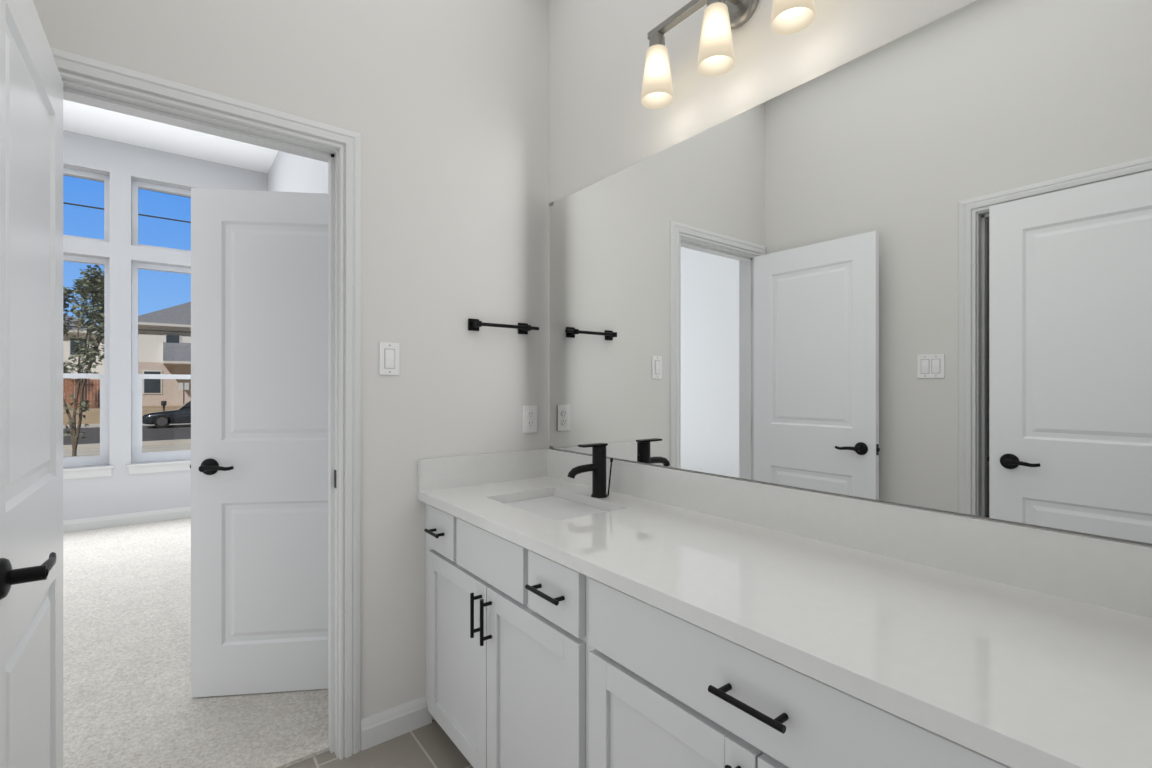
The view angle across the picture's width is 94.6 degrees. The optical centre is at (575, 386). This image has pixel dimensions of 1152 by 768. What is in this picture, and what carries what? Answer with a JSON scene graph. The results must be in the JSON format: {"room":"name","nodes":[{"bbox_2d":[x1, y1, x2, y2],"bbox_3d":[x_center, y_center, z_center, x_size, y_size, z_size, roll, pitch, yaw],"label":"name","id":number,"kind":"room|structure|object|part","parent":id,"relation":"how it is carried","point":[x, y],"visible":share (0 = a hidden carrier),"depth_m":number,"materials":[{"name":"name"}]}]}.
{"room":"bathroom","nodes":[
{"label":"bathroom","id":0,"kind":"room"},
{"bbox_2d":[63,175,190,332],"bbox_3d":[-10.834,-2.541,16.258,60.679,9.199,0.240,0,0,-40],"label":"power line","id":1,"kind":"structure","parent":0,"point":[65,175],"depth_m":15.13,"materials":[{"name":"grey"}]},
{"bbox_2d":[63,130,267,520],"bbox_3d":[-4.465,-0.455,4.508,3.440,3.430,0.200,0,0,-37],"label":"wall","id":2,"kind":"structure","parent":0,"point":[122,492],"depth_m":4.72,"materials":[{"name":"white paint"}]},
{"bbox_2d":[63,168,109,241],"bbox_3d":[-4.535,-1.580,4.530,0.858,0.618,0.070,0,0,-37],"label":"transom window","id":3,"kind":"structure","parent":2,"relation":"in","point":[69,172],"depth_m":4.74,"materials":[{"name":"white plastic"}]},
{"bbox_2d":[63,255,113,479],"bbox_3d":[-4.487,-0.179,4.468,0.920,1.919,0.225,0,0,-37],"label":"window","id":4,"kind":"structure","parent":2,"relation":"in","point":[104,457],"depth_m":4.73,"materials":[{"name":"white plastic"}]},
{"bbox_2d":[63,506,190,532],"bbox_3d":[-3.131,1.178,2.770,3.200,0.100,4.180,0,0,-37],"label":"baseboard","id":5,"kind":"structure","parent":2,"relation":"attached to","point":[73,525],"depth_m":4.72,"materials":[{"name":"white wood"}]},
{"bbox_2d":[126,262,190,473],"bbox_3d":[-3.690,-0.179,5.080,0.920,1.919,0.225,0,0,-37],"label":"window","id":6,"kind":"structure","parent":2,"relation":"in","point":[138,455],"depth_m":4.88,"materials":[{"name":"white plastic"}]},
{"bbox_2d":[132,180,190,251],"bbox_3d":[-3.737,-1.580,5.141,0.858,0.618,0.070,0,0,-37],"label":"transom window","id":7,"kind":"structure","parent":2,"relation":"in","point":[135,184],"depth_m":4.90,"materials":[{"name":"white plastic"}]},
{"bbox_2d":[63,99,277,173],"bbox_3d":[-3.192,-2.220,2.849,3.440,0.100,4.380,0,0,-37],"label":"ceiling","id":8,"kind":"structure","parent":0,"point":[84,119],"depth_m":4.62,"materials":[{"name":"white paint"}]},
{"bbox_2d":[63,517,329,767],"bbox_3d":[-2.657,1.304,3.219,4.740,0.152,4.445,0,0,-37],"label":"floor","id":9,"kind":"structure","parent":0,"point":[128,702],"depth_m":2.19,"materials":[{"name":"beige carpet"}]},
{"bbox_2d":[33,0,547,719],"bbox_3d":[-1.156,0.045,1.576,5.120,4.430,0.120,0,0,-37],"label":"wall","id":10,"kind":"structure","parent":0,"point":[447,100],"depth_m":1.93,"materials":[{"name":"white paint"}]},
{"bbox_2d":[0,0,62,767],"bbox_3d":[-1.127,0.222,1.082,0.154,2.012,0.714,0,0,-37],"label":"bathroom door","id":11,"kind":"structure","parent":10,"relation":"in","point":[31,83],"depth_m":1.06,"materials":[{"name":"white wood"}]},
{"bbox_2d":[50,47,360,758],"bbox_3d":[-1.112,0.198,1.610,0.849,2.125,0.158,0,0,-37],"label":"trim","id":12,"kind":"structure","parent":10,"relation":"attached to","point":[87,81],"depth_m":1.78,"materials":[{"name":"white wood"}]},
{"bbox_2d":[190,188,327,697],"bbox_3d":[-1.112,0.220,2.154,0.835,2.007,0.155,0,0,-6],"label":"bedroom door","id":13,"kind":"structure","parent":10,"relation":"in","point":[259,465],"depth_m":2.12,"materials":[{"name":"white wood"}]},
{"bbox_2d":[379,342,398,374],"bbox_3d":[-0.658,-0.100,1.876,0.070,0.115,0.009,0,0,-37],"label":"wall switch","id":14,"kind":"object","parent":10,"relation":"attached to","point":[388,351],"visible":1,"depth_m":1.87,"materials":[{"name":"white plastic"}]},
{"bbox_2d":[361,696,431,750],"bbox_3d":[-0.398,1.190,0.875,1.110,0.100,1.915,0,0,-37],"label":"baseboard","id":15,"kind":"structure","parent":10,"relation":"attached to","point":[378,728],"depth_m":1.88,"materials":[{"name":"white wood"}]},
{"bbox_2d":[468,318,538,333],"bbox_3d":[-0.285,-0.243,2.135,0.300,0.046,0.051,0,0,-37],"label":"towel rail","id":16,"kind":"object","parent":10,"relation":"attached to","point":[473,324],"visible":1,"depth_m":2.10,"materials":[{"name":"black metal"}]},
{"bbox_2d":[523,405,536,432],"bbox_3d":[-0.192,0.135,2.233,0.070,0.115,0.008,0,0,-37],"label":"wall outlet","id":17,"kind":"object","parent":10,"relation":"attached to","point":[529,411],"visible":1,"depth_m":2.23,"materials":[{"name":"white plastic"}]},
{"bbox_2d":[268,151,327,193],"bbox_3d":[-1.815,0.045,3.781,0.120,4.430,4.180,0,0,-37],"label":"wall","id":18,"kind":"structure","parent":0,"point":[288,172],"depth_m":4.16,"materials":[{"name":"white paint"}]},
{"bbox_2d":[286,719,472,767],"bbox_3d":[-0.168,1.310,1.011,1.880,0.140,2.090,0,0,-37],"label":"tile","id":19,"kind":"structure","parent":0,"point":[427,746],"depth_m":1.79,"materials":[{"name":"grey tile"}]},
{"bbox_2d":[418,443,1151,767],"bbox_3d":[0.220,0.718,1.353,0.604,1.044,1.906,0,0,-37],"label":"vanity","id":20,"kind":"object","parent":19,"relation":"on","point":[595,610],"visible":1,"depth_m":1.03,"materials":[{"name":"white paint"}]},
{"bbox_2d":[548,0,1151,544],"bbox_3d":[0.547,-0.265,1.524,0.120,3.050,2.035,0,0,-37],"label":"wall","id":21,"kind":"structure","parent":0,"point":[599,127],"depth_m":1.79,"materials":[{"name":"white paint"}]},
{"bbox_2d":[641,0,814,108],"bbox_3d":[0.409,-1.017,1.469,0.163,0.280,0.544,0,0,-37],"label":"light","id":22,"kind":"object","parent":21,"relation":"attached to","point":[716,51],"visible":1,"depth_m":1.49,"materials":[{"name":"white glass"}]},
{"bbox_3d":[0.248,-0.953,1.626,0.099,0.152,0.099,0,0,-38],"label":"lamp shade","id":23,"kind":"part","parent":22,"relation":"part of","materials":[{"name":"white glass"}]},
{"bbox_3d":[0.382,-0.953,1.452,0.099,0.152,0.099,0,0,-38],"label":"lamp shade","id":24,"kind":"part","parent":22,"relation":"part of","materials":[{"name":"white glass"}]},
{"bbox_3d":[0.519,-0.953,1.273,0.099,0.152,0.099,0,0,-38],"label":"lamp shade","id":25,"kind":"part","parent":22,"relation":"part of","materials":[{"name":"white glass"}]},
{"bbox_2d":[549,0,1151,543],"bbox_3d":[0.461,-0.262,1.530,0.008,1.049,1.878,0,0,-37],"label":"mirror","id":26,"kind":"object","parent":21,"relation":"attached to","point":[916,271],"visible":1,"depth_m":1.17,"materials":[{"name":"clear glass"}]},
{"label":"outside","id":27,"kind":"structure","parent":0,"visible":0},
{"bbox_2d":[63,405,181,449],"bbox_3d":[-53.241,1.835,71.523,240.000,1.050,165.480,0,0,-37],"label":"ground","id":28,"kind":"structure","parent":27,"point":[93,415],"depth_m":28.96,"materials":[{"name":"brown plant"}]},
{"bbox_2d":[63,379,99,407],"bbox_3d":[-33.320,0.399,31.058,10.340,1.820,0.060,0,0,-37],"label":"fence","id":29,"kind":"object","parent":28,"relation":"on","point":[91,392],"visible":0.21,"depth_m":33.15,"materials":[{"name":"brown wood"}]},
{"bbox_2d":[63,265,103,455],"bbox_3d":[-6.622,0.228,7.017,1.549,3.664,0.808,0,0,13],"label":"tree","id":30,"kind":"object","parent":28,"relation":"on","point":[92,285],"visible":0.47,"depth_m":6.94,"materials":[{"name":"green plant"}]},
{"bbox_2d":[63,315,103,398],"bbox_3d":[-43.454,-2.791,41.521,12.000,8.200,12.000,0,0,-37],"label":"house","id":31,"kind":"structure","parent":28,"relation":"on","point":[68,350],"depth_m":39.39,"materials":[{"name":"white"}]},
{"bbox_2d":[138,302,190,405],"bbox_3d":[-28.824,-3.241,44.302,13.400,9.100,13.400,0,0,-37],"label":"house","id":32,"kind":"structure","parent":28,"relation":"on","point":[159,352],"depth_m":37.79,"materials":[{"name":"brick"}]},
{"bbox_2d":[161,383,188,410],"bbox_3d":[-22.117,0.909,29.312,1.230,2.299,0.450,0,0,-37],"label":"mailbox","id":33,"kind":"object","parent":28,"relation":"on","point":[182,386],"visible":0.84,"depth_m":29.50,"materials":[{"name":"grey metal"}]},
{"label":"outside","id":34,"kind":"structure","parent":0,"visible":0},
{"bbox_2d":[63,424,190,444],"bbox_3d":[-17.318,2.045,24.707,240.000,0.029,11.500,0,0,-37],"label":"road","id":35,"kind":"structure","parent":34,"point":[181,431],"depth_m":22.70,"materials":[{"name":"grey asphalt"}]},
{"bbox_2d":[142,400,190,427],"bbox_3d":[-19.661,1.309,27.762,4.700,1.440,1.830,0,0,-37],"label":"car","id":36,"kind":"object","parent":35,"relation":"on","point":[160,419],"visible":0.44,"depth_m":26.32,"materials":[{"name":"grey paint"}]},
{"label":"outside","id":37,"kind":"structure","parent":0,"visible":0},
{"bbox_2d":[63,423,190,456],"bbox_3d":[-17.135,1.994,24.469,240.000,0.129,17.300,0,0,-37],"label":"sidewalk","id":38,"kind":"structure","parent":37,"point":[182,444],"depth_m":17.70,"materials":[{"name":"concrete"}]}
]}

